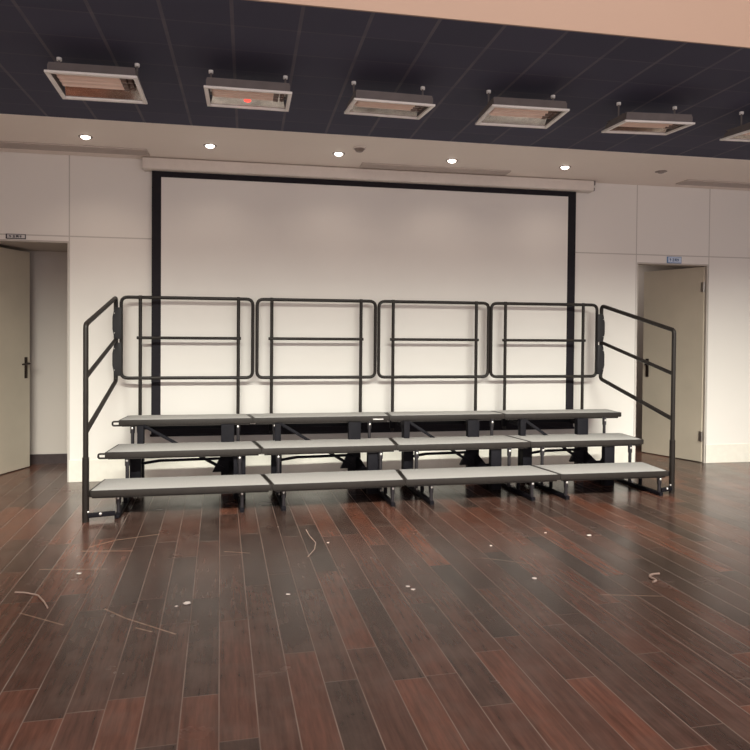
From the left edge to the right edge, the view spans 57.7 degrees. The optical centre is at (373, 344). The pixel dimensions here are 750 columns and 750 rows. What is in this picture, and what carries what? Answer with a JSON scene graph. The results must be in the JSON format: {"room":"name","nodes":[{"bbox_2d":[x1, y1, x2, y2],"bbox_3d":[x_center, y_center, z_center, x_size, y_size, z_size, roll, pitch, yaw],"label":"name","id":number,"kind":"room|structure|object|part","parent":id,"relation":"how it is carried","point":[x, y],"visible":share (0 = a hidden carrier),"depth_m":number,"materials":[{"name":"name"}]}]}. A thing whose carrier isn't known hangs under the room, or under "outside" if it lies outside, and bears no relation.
{"room":"music room","nodes":[
{"label":"music room","id":0,"kind":"room"},
{"bbox_2d":[0,242,66,251],"bbox_3d":[-3.334,-0.935,6.189,2.500,0.070,0.780,0,1,-11],"label":"ceiling","id":1,"kind":"structure","parent":0,"point":[15,246],"depth_m":6.29,"materials":[{"name":"grey paint"}]},
{"bbox_2d":[25,251,66,453],"bbox_3d":[-3.374,-0.131,6.247,2.650,2.600,0.880,0,1,-11],"label":"wall","id":2,"kind":"structure","parent":0,"point":[48,270],"depth_m":6.63,"materials":[{"name":"grey paint"}]},
{"bbox_2d":[30,453,66,463],"bbox_3d":[-3.445,1.116,6.595,2.450,0.095,0.015,0,1,-11],"label":"baseboard","id":3,"kind":"structure","parent":2,"relation":"attached to","point":[34,458],"depth_m":6.64,"materials":[{"name":"brown wood"}]},
{"bbox_2d":[353,146,365,152],"bbox_3d":[-0.112,-1.571,5.482,0.108,0.034,0.108,0,1,-11],"label":"smoke detector","id":4,"kind":"object","parent":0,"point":[359,149],"visible":1,"depth_m":5.46,"materials":[{"name":"white plastic"}]},
{"bbox_2d":[0,444,749,749],"bbox_3d":[0.782,1.309,2.865,11.000,0.100,10.700,0,1,-11],"label":"floor","id":5,"kind":"structure","parent":0,"point":[587,653],"depth_m":3.09,"materials":[{"name":"brown wood"}]},
{"bbox_2d":[15,592,47,608],"bbox_3d":[-1.635,1.229,3.295,0.315,0.008,0.055,1,1,37],"label":"thread","id":6,"kind":"object","parent":5,"relation":"on","point":[43,601],"visible":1,"depth_m":3.33},
{"bbox_2d":[82,296,121,522],"bbox_3d":[-1.979,0.403,5.181,0.217,1.591,1.167,0,1,-11],"label":"stair rail","id":7,"kind":"object","parent":5,"relation":"on","point":[117,314],"visible":1,"depth_m":4.66,"materials":[{"name":"black metal"}]},
{"bbox_3d":[-2.057,0.252,5.162,0.035,1.291,1.153,0,1,-11],"label":"rail frame","id":8,"kind":"part","parent":7,"relation":"part of","materials":[{"name":"black metal"}]},
{"bbox_3d":[-2.054,0.092,5.151,0.030,0.273,1.109,0,1,-11],"label":"rail","id":9,"kind":"part","parent":7,"relation":"part of","materials":[{"name":"black metal"}]},
{"bbox_2d":[89,414,271,518],"bbox_3d":[-1.451,0.904,5.297,1.271,0.593,1.088,0,1,-11],"label":"choral riser","id":10,"kind":"object","parent":5,"relation":"on","point":[230,454],"visible":1,"depth_m":5.21,"materials":[{"name":"grey carpet"}]},
{"bbox_3d":[-1.788,1.111,4.774,0.035,0.136,0.036,0,1,-11],"label":"leg","id":11,"kind":"part","parent":10,"relation":"part of","materials":[{"name":"black metal"}]},
{"bbox_3d":[-1.856,1.007,5.131,0.035,0.331,0.036,0,1,-11],"label":"leg","id":12,"kind":"part","parent":10,"relation":"part of","materials":[{"name":"metal"}]},
{"bbox_3d":[-1.948,0.905,5.503,0.035,0.521,0.036,0,1,-11],"label":"leg","id":13,"kind":"part","parent":10,"relation":"part of","materials":[{"name":"grey metal"}]},
{"bbox_2d":[119,295,253,430],"bbox_3d":[-1.590,0.179,5.832,1.119,1.184,0.038,0,1,-11],"label":"guard rail","id":14,"kind":"object","parent":10,"relation":"attached to","point":[140,337],"visible":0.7,"depth_m":5.82,"materials":[{"name":"black metal"}]},
{"bbox_3d":[-1.974,0.177,5.760,0.028,1.184,0.029,0,1,-11],"label":"post","id":15,"kind":"part","parent":14,"relation":"part of","materials":[{"name":"black metal"}]},
{"bbox_3d":[-1.588,-0.056,5.828,1.119,0.711,0.029,0,1,-11],"label":"rail frame","id":16,"kind":"part","parent":14,"relation":"part of","materials":[{"name":"black metal"}]},
{"bbox_3d":[-1.574,-0.055,5.826,0.864,0.025,0.024,0,1,-11],"label":"rail","id":17,"kind":"part","parent":14,"relation":"part of","materials":[{"name":"black metal"}]},
{"bbox_3d":[-1.174,0.181,5.909,0.028,1.184,0.029,0,1,-11],"label":"post","id":18,"kind":"part","parent":14,"relation":"part of","materials":[{"name":"metal"}]},
{"bbox_3d":[-1.127,0.909,5.656,0.035,0.521,0.036,0,1,-11],"label":"leg","id":19,"kind":"part","parent":10,"relation":"part of","materials":[{"name":"grey metal"}]},
{"bbox_3d":[-1.038,1.011,5.283,0.035,0.331,0.036,0,1,-11],"label":"leg","id":20,"kind":"part","parent":10,"relation":"part of","materials":[{"name":"black metal"}]},
{"bbox_3d":[-0.952,1.115,4.930,0.035,0.136,0.036,0,1,-11],"label":"leg","id":21,"kind":"part","parent":10,"relation":"part of","materials":[{"name":"black metal"}]},
{"bbox_2d":[248,412,404,510],"bbox_3d":[-0.400,0.909,5.499,1.221,0.593,1.075,0,1,-11],"label":"choral riser","id":22,"kind":"object","parent":5,"relation":"on","point":[371,478],"visible":0.98,"depth_m":5.46,"materials":[{"name":"grey carpet"}]},
{"bbox_3d":[-0.832,0.910,5.711,0.035,0.521,0.036,0,1,-11],"label":"leg","id":23,"kind":"part","parent":22,"relation":"part of","materials":[{"name":"grey metal"}]},
{"bbox_3d":[-0.746,1.012,5.337,0.035,0.331,0.036,0,1,-11],"label":"leg","id":24,"kind":"part","parent":22,"relation":"part of","materials":[{"name":"black metal"}]},
{"bbox_3d":[-0.658,1.117,4.984,0.035,0.136,0.036,0,1,-11],"label":"leg","id":25,"kind":"part","parent":22,"relation":"part of","materials":[{"name":"black metal"}]},
{"bbox_2d":[255,298,376,432],"bbox_3d":[-0.501,0.184,6.035,1.078,1.184,0.038,0,1,-11],"label":"guard rail","id":26,"kind":"object","parent":22,"relation":"attached to","point":[271,338],"visible":0.8,"depth_m":6.01,"materials":[{"name":"black metal"}]},
{"bbox_3d":[-0.893,0.182,5.961,0.028,1.184,0.029,0,1,-11],"label":"post","id":27,"kind":"part","parent":26,"relation":"part of","materials":[{"name":"metal"}]},
{"bbox_3d":[-0.499,-0.051,6.030,1.078,0.711,0.029,0,1,-11],"label":"rail frame","id":28,"kind":"part","parent":26,"relation":"part of","materials":[{"name":"black metal"}]},
{"bbox_3d":[-0.504,-0.050,6.026,0.842,0.025,0.024,0,1,-11],"label":"rail","id":29,"kind":"part","parent":26,"relation":"part of","materials":[{"name":"black metal"}]},
{"bbox_3d":[-0.114,0.186,6.106,0.028,1.184,0.029,0,1,-11],"label":"post","id":30,"kind":"part","parent":26,"relation":"part of","materials":[{"name":"black metal"}]},
{"bbox_3d":[-0.036,0.914,5.859,0.035,0.521,0.036,0,1,-11],"label":"leg","id":31,"kind":"part","parent":22,"relation":"part of","materials":[{"name":"grey metal"}]},
{"bbox_3d":[0.057,1.016,5.487,0.035,0.331,0.036,0,1,-11],"label":"leg","id":32,"kind":"part","parent":22,"relation":"part of","materials":[{"name":"black metal"}]},
{"bbox_3d":[0.144,1.121,5.134,0.035,0.136,0.036,0,1,-11],"label":"leg","id":33,"kind":"part","parent":22,"relation":"part of","materials":[{"name":"black metal"}]},
{"bbox_2d":[385,411,559,504],"bbox_3d":[0.758,0.915,5.725,1.248,0.593,1.055,0,1,-11],"label":"choral riser","id":34,"kind":"object","parent":5,"relation":"on","point":[492,475],"visible":0.97,"depth_m":5.65,"materials":[{"name":"grey carpet"}]},
{"bbox_3d":[0.258,0.916,5.914,0.035,0.521,0.036,0,1,-11],"label":"leg","id":35,"kind":"part","parent":34,"relation":"part of","materials":[{"name":"black metal"}]},
{"bbox_3d":[0.350,1.018,5.541,0.035,0.331,0.036,0,1,-11],"label":"leg","id":36,"kind":"part","parent":34,"relation":"part of","materials":[{"name":"metal"}]},
{"bbox_3d":[0.440,1.122,5.189,0.035,0.136,0.036,0,1,-11],"label":"leg","id":37,"kind":"part","parent":34,"relation":"part of","materials":[{"name":"black metal"}]},
{"bbox_2d":[377,300,489,430],"bbox_3d":[0.555,0.190,6.232,1.066,1.184,0.038,0,1,-11],"label":"guard rail","id":38,"kind":"object","parent":34,"relation":"attached to","point":[393,339],"visible":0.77,"depth_m":6.20,"materials":[{"name":"black metal"}]},
{"bbox_2d":[389,420,394,428],"bbox_3d":[0.172,0.700,6.170,0.048,0.120,0.038,0,1,-11],"label":"socket","id":39,"kind":"object","parent":38,"relation":"attached to","point":[391,424],"depth_m":6.15,"materials":[{"name":"black metal"}]},
{"bbox_3d":[0.176,0.188,6.160,0.028,1.184,0.029,0,1,-11],"label":"post","id":40,"kind":"part","parent":38,"relation":"part of","materials":[{"name":"black metal"}]},
{"bbox_3d":[0.558,-0.045,6.227,1.066,0.711,0.029,0,1,-11],"label":"rail frame","id":41,"kind":"part","parent":38,"relation":"part of","materials":[{"name":"black metal"}]},
{"bbox_3d":[0.562,-0.044,6.224,0.837,0.025,0.024,0,1,-11],"label":"rail","id":42,"kind":"part","parent":38,"relation":"part of","materials":[{"name":"black metal"}]},
{"bbox_3d":[0.950,0.192,6.304,0.028,1.184,0.029,0,1,-11],"label":"post","id":43,"kind":"part","parent":38,"relation":"part of","materials":[{"name":"black metal"}]},
{"bbox_3d":[1.053,0.920,6.062,0.035,0.521,0.036,0,1,-11],"label":"leg","id":44,"kind":"part","parent":34,"relation":"part of","materials":[{"name":"grey metal"}]},
{"bbox_3d":[1.133,1.022,5.687,0.035,0.331,0.036,0,1,-11],"label":"leg","id":45,"kind":"part","parent":34,"relation":"part of","materials":[{"name":"black metal"}]},
{"bbox_3d":[1.244,1.126,5.338,0.035,0.136,0.036,0,1,-11],"label":"leg","id":46,"kind":"part","parent":34,"relation":"part of","materials":[{"name":"black metal"}]},
{"bbox_2d":[492,409,668,499],"bbox_3d":[1.754,0.920,5.915,1.192,0.593,1.045,0,1,-11],"label":"choral riser","id":47,"kind":"object","parent":5,"relation":"on","point":[604,471],"visible":0.9,"depth_m":5.87,"materials":[{"name":"grey carpet"}]},
{"bbox_3d":[1.423,1.023,5.741,0.035,0.331,0.036,0,1,-11],"label":"leg","id":48,"kind":"part","parent":47,"relation":"part of","materials":[{"name":"metal"}]},
{"bbox_2d":[489,302,598,428],"bbox_3d":[1.615,0.195,6.429,1.093,1.184,0.038,0,1,-11],"label":"guard rail","id":49,"kind":"object","parent":47,"relation":"attached to","point":[582,340],"visible":0.78,"depth_m":6.40,"materials":[{"name":"black metal"}]},
{"bbox_2d":[501,419,506,426],"bbox_3d":[1.224,0.705,6.365,0.048,0.120,0.038,0,1,-11],"label":"socket","id":50,"kind":"object","parent":49,"relation":"attached to","point":[503,422],"depth_m":6.35,"materials":[{"name":"black metal"}]},
{"bbox_3d":[1.229,0.193,6.356,0.028,1.184,0.029,0,1,-11],"label":"post","id":51,"kind":"part","parent":49,"relation":"part of","materials":[{"name":"black metal"}]},
{"bbox_3d":[1.617,-0.040,6.424,1.093,0.711,0.029,0,1,-11],"label":"rail frame","id":52,"kind":"part","parent":49,"relation":"part of","materials":[{"name":"black metal"}]},
{"bbox_3d":[1.613,-0.039,6.420,0.833,0.025,0.024,0,1,-11],"label":"rail","id":53,"kind":"part","parent":49,"relation":"part of","materials":[{"name":"black metal"}]},
{"bbox_3d":[1.998,0.197,6.500,0.028,1.184,0.029,0,1,-11],"label":"post","id":54,"kind":"part","parent":49,"relation":"part of","materials":[{"name":"black metal"}]},
{"bbox_3d":[1.526,1.127,5.391,0.035,0.136,0.036,0,1,-11],"label":"leg","id":55,"kind":"part","parent":47,"relation":"part of","materials":[{"name":"black metal"}]},
{"bbox_3d":[2.122,0.925,6.261,0.035,0.521,0.036,0,1,-11],"label":"leg","id":56,"kind":"part","parent":47,"relation":"part of","materials":[{"name":"grey metal"}]},
{"bbox_3d":[2.220,1.027,5.889,0.035,0.331,0.036,0,1,-11],"label":"leg","id":57,"kind":"part","parent":47,"relation":"part of","materials":[{"name":"metal"}]},
{"bbox_3d":[2.327,1.132,5.540,0.035,0.136,0.036,0,1,-11],"label":"leg","id":58,"kind":"part","parent":47,"relation":"part of","materials":[{"name":"metal"}]},
{"bbox_2d":[596,305,675,493],"bbox_3d":[2.314,0.424,6.041,0.166,1.590,1.051,0,1,-12],"label":"stair rail","id":59,"kind":"object","parent":5,"relation":"on","point":[600,322],"visible":1,"depth_m":5.83,"materials":[{"name":"black metal"}]},
{"bbox_3d":[2.328,0.113,6.051,0.030,0.273,0.956,0,1,-18],"label":"rail","id":60,"kind":"part","parent":59,"relation":"part of","materials":[{"name":"black metal"}]},
{"bbox_3d":[2.324,0.274,6.061,0.035,1.290,0.997,0,1,-18],"label":"rail frame","id":61,"kind":"part","parent":59,"relation":"part of","materials":[{"name":"black metal"}]},
{"bbox_2d":[649,573,659,582],"bbox_3d":[1.500,1.247,3.646,0.050,0.012,0.160,1,1,29],"label":"thread","id":62,"kind":"object","parent":5,"relation":"on","point":[651,574],"visible":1,"depth_m":3.65},
{"bbox_2d":[0,0,749,159],"bbox_3d":[0.533,-1.597,4.286,10.600,0.060,1.977,0,1,-11],"label":"ceiling","id":63,"kind":"structure","parent":0,"point":[175,44],"depth_m":3.85,"materials":[{"name":"black tile"}]},
{"bbox_2d":[44,57,147,103],"bbox_3d":[-1.527,-1.491,3.779,0.475,0.169,0.358,0,1,-11],"label":"lamp","id":64,"kind":"object","parent":63,"relation":"hanging from","point":[85,82],"visible":1,"depth_m":3.74,"materials":[{"name":"metal"}]},
{"bbox_2d":[204,70,291,111],"bbox_3d":[-0.724,-1.492,3.943,0.484,0.160,0.350,0,1,-11],"label":"lamp","id":65,"kind":"object","parent":63,"relation":"hanging from","point":[226,93],"visible":1,"depth_m":3.89,"materials":[{"name":"metal"}]},
{"bbox_3d":[-0.725,-1.422,3.944,0.484,0.021,0.350,0,1,-11],"label":"frame","id":66,"kind":"part","parent":65,"relation":"part of","materials":[{"name":"white metal"}]},
{"bbox_2d":[344,81,434,119],"bbox_3d":[0.091,-1.483,4.100,0.493,0.169,0.362,0,1,-11],"label":"lamp","id":67,"kind":"object","parent":63,"relation":"hanging from","point":[362,102],"visible":1,"depth_m":4.03,"materials":[{"name":"metal"}]},
{"bbox_3d":[0.090,-1.418,4.101,0.493,0.039,0.362,0,1,-11],"label":"frame","id":68,"kind":"part","parent":67,"relation":"part of","materials":[{"name":"white metal"}]},
{"bbox_2d":[475,90,569,128],"bbox_3d":[0.917,-1.484,4.229,0.496,0.158,0.367,0,1,-11],"label":"lamp","id":69,"kind":"object","parent":63,"relation":"hanging from","point":[499,111],"visible":1,"depth_m":4.18,"materials":[{"name":"metal"}]},
{"bbox_3d":[0.917,-1.414,4.230,0.496,0.018,0.367,0,1,-11],"label":"frame","id":70,"kind":"part","parent":69,"relation":"part of","materials":[{"name":"white metal"}]},
{"bbox_2d":[601,102,694,134],"bbox_3d":[1.778,-1.474,4.424,0.460,0.170,0.349,0,1,-6],"label":"lamp","id":71,"kind":"object","parent":63,"relation":"hanging from","point":[628,122],"visible":1,"depth_m":4.35,"materials":[{"name":"metal"}]},
{"bbox_3d":[1.777,-1.410,4.425,0.460,0.042,0.349,0,1,-6],"label":"frame","id":72,"kind":"part","parent":71,"relation":"part of","materials":[{"name":"white metal"}]},
{"bbox_2d":[720,111,749,141],"bbox_3d":[2.658,-1.469,4.588,0.460,0.170,0.349,0,1,-7],"label":"lamp","id":73,"kind":"object","parent":63,"relation":"hanging from","point":[741,133],"visible":1,"depth_m":4.60,"materials":[{"name":"metal"}]},
{"bbox_3d":[2.657,-1.405,4.589,0.460,0.042,0.349,0,1,-7],"label":"frame","id":74,"kind":"part","parent":73,"relation":"part of","materials":[{"name":"white metal"}]},
{"bbox_2d":[0,152,749,459],"bbox_3d":[0.134,-0.204,6.390,10.600,2.800,0.120,0,1,-11],"label":"wall","id":75,"kind":"structure","parent":0,"point":[102,206],"depth_m":6.67,"materials":[{"name":"white paint"}]},
{"bbox_2d":[0,247,30,473],"bbox_3d":[-3.316,0.148,6.132,0.099,2.032,0.666,1,1,11],"label":"door","id":76,"kind":"structure","parent":75,"relation":"in","point":[15,363],"depth_m":6.25,"materials":[{"name":"beige paint"}]},
{"bbox_3d":[-3.270,0.217,6.405,0.008,0.200,0.035,1,1,11],"label":"handle","id":77,"kind":"part","parent":76,"relation":"part of","materials":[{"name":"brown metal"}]},
{"bbox_2d":[6,234,25,238],"bbox_3d":[-3.011,-0.910,5.726,0.157,0.042,0.009,0,1,-11],"label":"door sign","id":78,"kind":"object","parent":75,"relation":"attached to","point":[8,236],"visible":1,"depth_m":5.72,"materials":[{"name":"black"}]},
{"bbox_2d":[0,239,68,481],"bbox_3d":[-3.006,0.147,5.813,0.789,2.065,0.114,0,1,-11],"label":"trim","id":79,"kind":"structure","parent":75,"relation":"attached to","point":[1,240],"depth_m":5.82,"materials":[{"name":"grey paint"}]},
{"bbox_2d":[0,141,149,155],"bbox_3d":[-2.947,-1.605,5.463,2.188,0.012,0.185,0,1,-11],"label":"air vent","id":80,"kind":"object","parent":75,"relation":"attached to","point":[3,144],"visible":1,"depth_m":5.54,"materials":[{"name":"beige metal"}]},
{"bbox_2d":[78,135,92,139],"bbox_3d":[-2.215,-1.600,5.236,0.104,0.040,0.104,0,1,-11],"label":"recessed light","id":81,"kind":"object","parent":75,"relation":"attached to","point":[86,137],"visible":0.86,"depth_m":5.22,"materials":[{"name":"beige"}]},
{"bbox_2d":[203,144,216,147],"bbox_3d":[-1.311,-1.596,5.459,0.104,0.040,0.104,0,1,-11],"label":"recessed light","id":82,"kind":"object","parent":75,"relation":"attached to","point":[204,145],"visible":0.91,"depth_m":5.44,"materials":[{"name":"beige"}]},
{"bbox_2d":[332,152,344,155],"bbox_3d":[-0.290,-1.591,5.670,0.104,0.040,0.104,0,1,-11],"label":"recessed light","id":83,"kind":"object","parent":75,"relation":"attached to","point":[333,153],"visible":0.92,"depth_m":5.65,"materials":[{"name":"beige"}]},
{"bbox_2d":[142,157,595,436],"bbox_3d":[0.070,-0.391,6.256,4.192,2.410,0.107,0,1,-11],"label":"projector screen","id":84,"kind":"object","parent":75,"relation":"attached to","point":[255,231],"visible":0.97,"depth_m":6.22,"materials":[{"name":"white fabric"}]},
{"bbox_3d":[0.071,-1.544,6.235,4.165,0.104,0.107,0,1,-11],"label":"casing","id":85,"kind":"part","parent":84,"relation":"part of","materials":[{"name":"white metal"}]},
{"bbox_2d":[0,114,749,190],"bbox_3d":[0.090,-1.638,6.667,10.600,0.064,2.868,0,1,-11],"label":"ceiling","id":86,"kind":"structure","parent":75,"relation":"attached to","point":[160,140],"depth_m":5.63,"materials":[{"name":"paint"}]},
{"bbox_2d":[69,444,749,481],"bbox_3d":[0.135,1.101,6.348,10.600,0.190,0.008,0,1,-11],"label":"baseboard","id":87,"kind":"structure","parent":75,"relation":"attached to","point":[100,469],"depth_m":6.24,"materials":[{"name":"white paint"}]},
{"bbox_2d":[360,162,510,174],"bbox_3d":[0.567,-1.587,6.153,1.380,0.012,0.145,0,1,-11],"label":"air vent","id":88,"kind":"object","parent":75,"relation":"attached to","point":[363,164],"visible":1,"depth_m":6.13,"materials":[{"name":"beige metal"}]},
{"bbox_2d":[446,159,457,162],"bbox_3d":[0.678,-1.587,5.868,0.104,0.040,0.104,0,1,-11],"label":"recessed light","id":89,"kind":"object","parent":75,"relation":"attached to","point":[448,160],"visible":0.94,"depth_m":5.85,"materials":[{"name":"beige"}]},
{"bbox_2d":[559,166,570,168],"bbox_3d":[1.708,-1.581,6.062,0.104,0.040,0.104,0,1,-11],"label":"recessed light","id":90,"kind":"object","parent":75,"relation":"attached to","point":[560,167],"visible":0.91,"depth_m":6.04,"materials":[{"name":"beige"}]},
{"bbox_2d":[655,170,666,173],"bbox_3d":[2.621,-1.576,6.199,0.104,0.040,0.104,0,1,-11],"label":"recessed light","id":91,"kind":"object","parent":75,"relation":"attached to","point":[658,171],"visible":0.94,"depth_m":6.18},
{"bbox_2d":[635,262,707,462],"bbox_3d":[3.002,0.195,6.931,0.796,2.030,0.114,0,1,-11],"label":"trim","id":92,"kind":"structure","parent":75,"relation":"attached to","point":[638,263],"depth_m":6.94,"materials":[{"name":"grey paint"}]},
{"bbox_2d":[642,267,704,461],"bbox_3d":[3.176,0.200,7.247,0.099,1.997,0.708,0,1,-33],"label":"door","id":93,"kind":"structure","parent":75,"relation":"in","point":[674,298],"depth_m":7.21,"materials":[{"name":"beige paint"}]},
{"bbox_3d":[3.018,0.256,7.500,0.008,0.200,0.035,0,1,-33],"label":"handle","id":94,"kind":"part","parent":93,"relation":"part of","materials":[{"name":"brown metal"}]},
{"bbox_2d":[667,256,680,262],"bbox_3d":[3.030,-0.852,6.851,0.160,0.066,0.009,0,1,-11],"label":"door sign","id":95,"kind":"object","parent":75,"relation":"attached to","point":[669,259],"visible":1,"depth_m":6.85,"materials":[{"name":"blue"}]},
{"bbox_2d":[248,0,749,48],"bbox_3d":[0.724,-2.749,3.289,10.600,2.400,0.012,0,1,-11],"label":"ceiling","id":96,"kind":"structure","parent":0,"point":[709,22],"depth_m":3.38,"materials":[{"name":"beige paint"}]},
{"bbox_2d":[636,265,697,438],"bbox_3d":[3.191,-0.102,7.723,3.500,2.600,1.380,0,1,-11],"label":"wall","id":97,"kind":"structure","parent":0,"point":[641,268],"depth_m":8.34,"materials":[{"name":"grey paint"}]},
{"bbox_2d":[676,179,749,187],"bbox_3d":[3.902,-1.570,6.761,1.870,0.012,0.180,0,1,-11],"label":"air vent","id":98,"kind":"object","parent":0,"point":[688,181],"visible":1,"depth_m":6.64,"materials":[{"name":"beige metal"}]}
]}

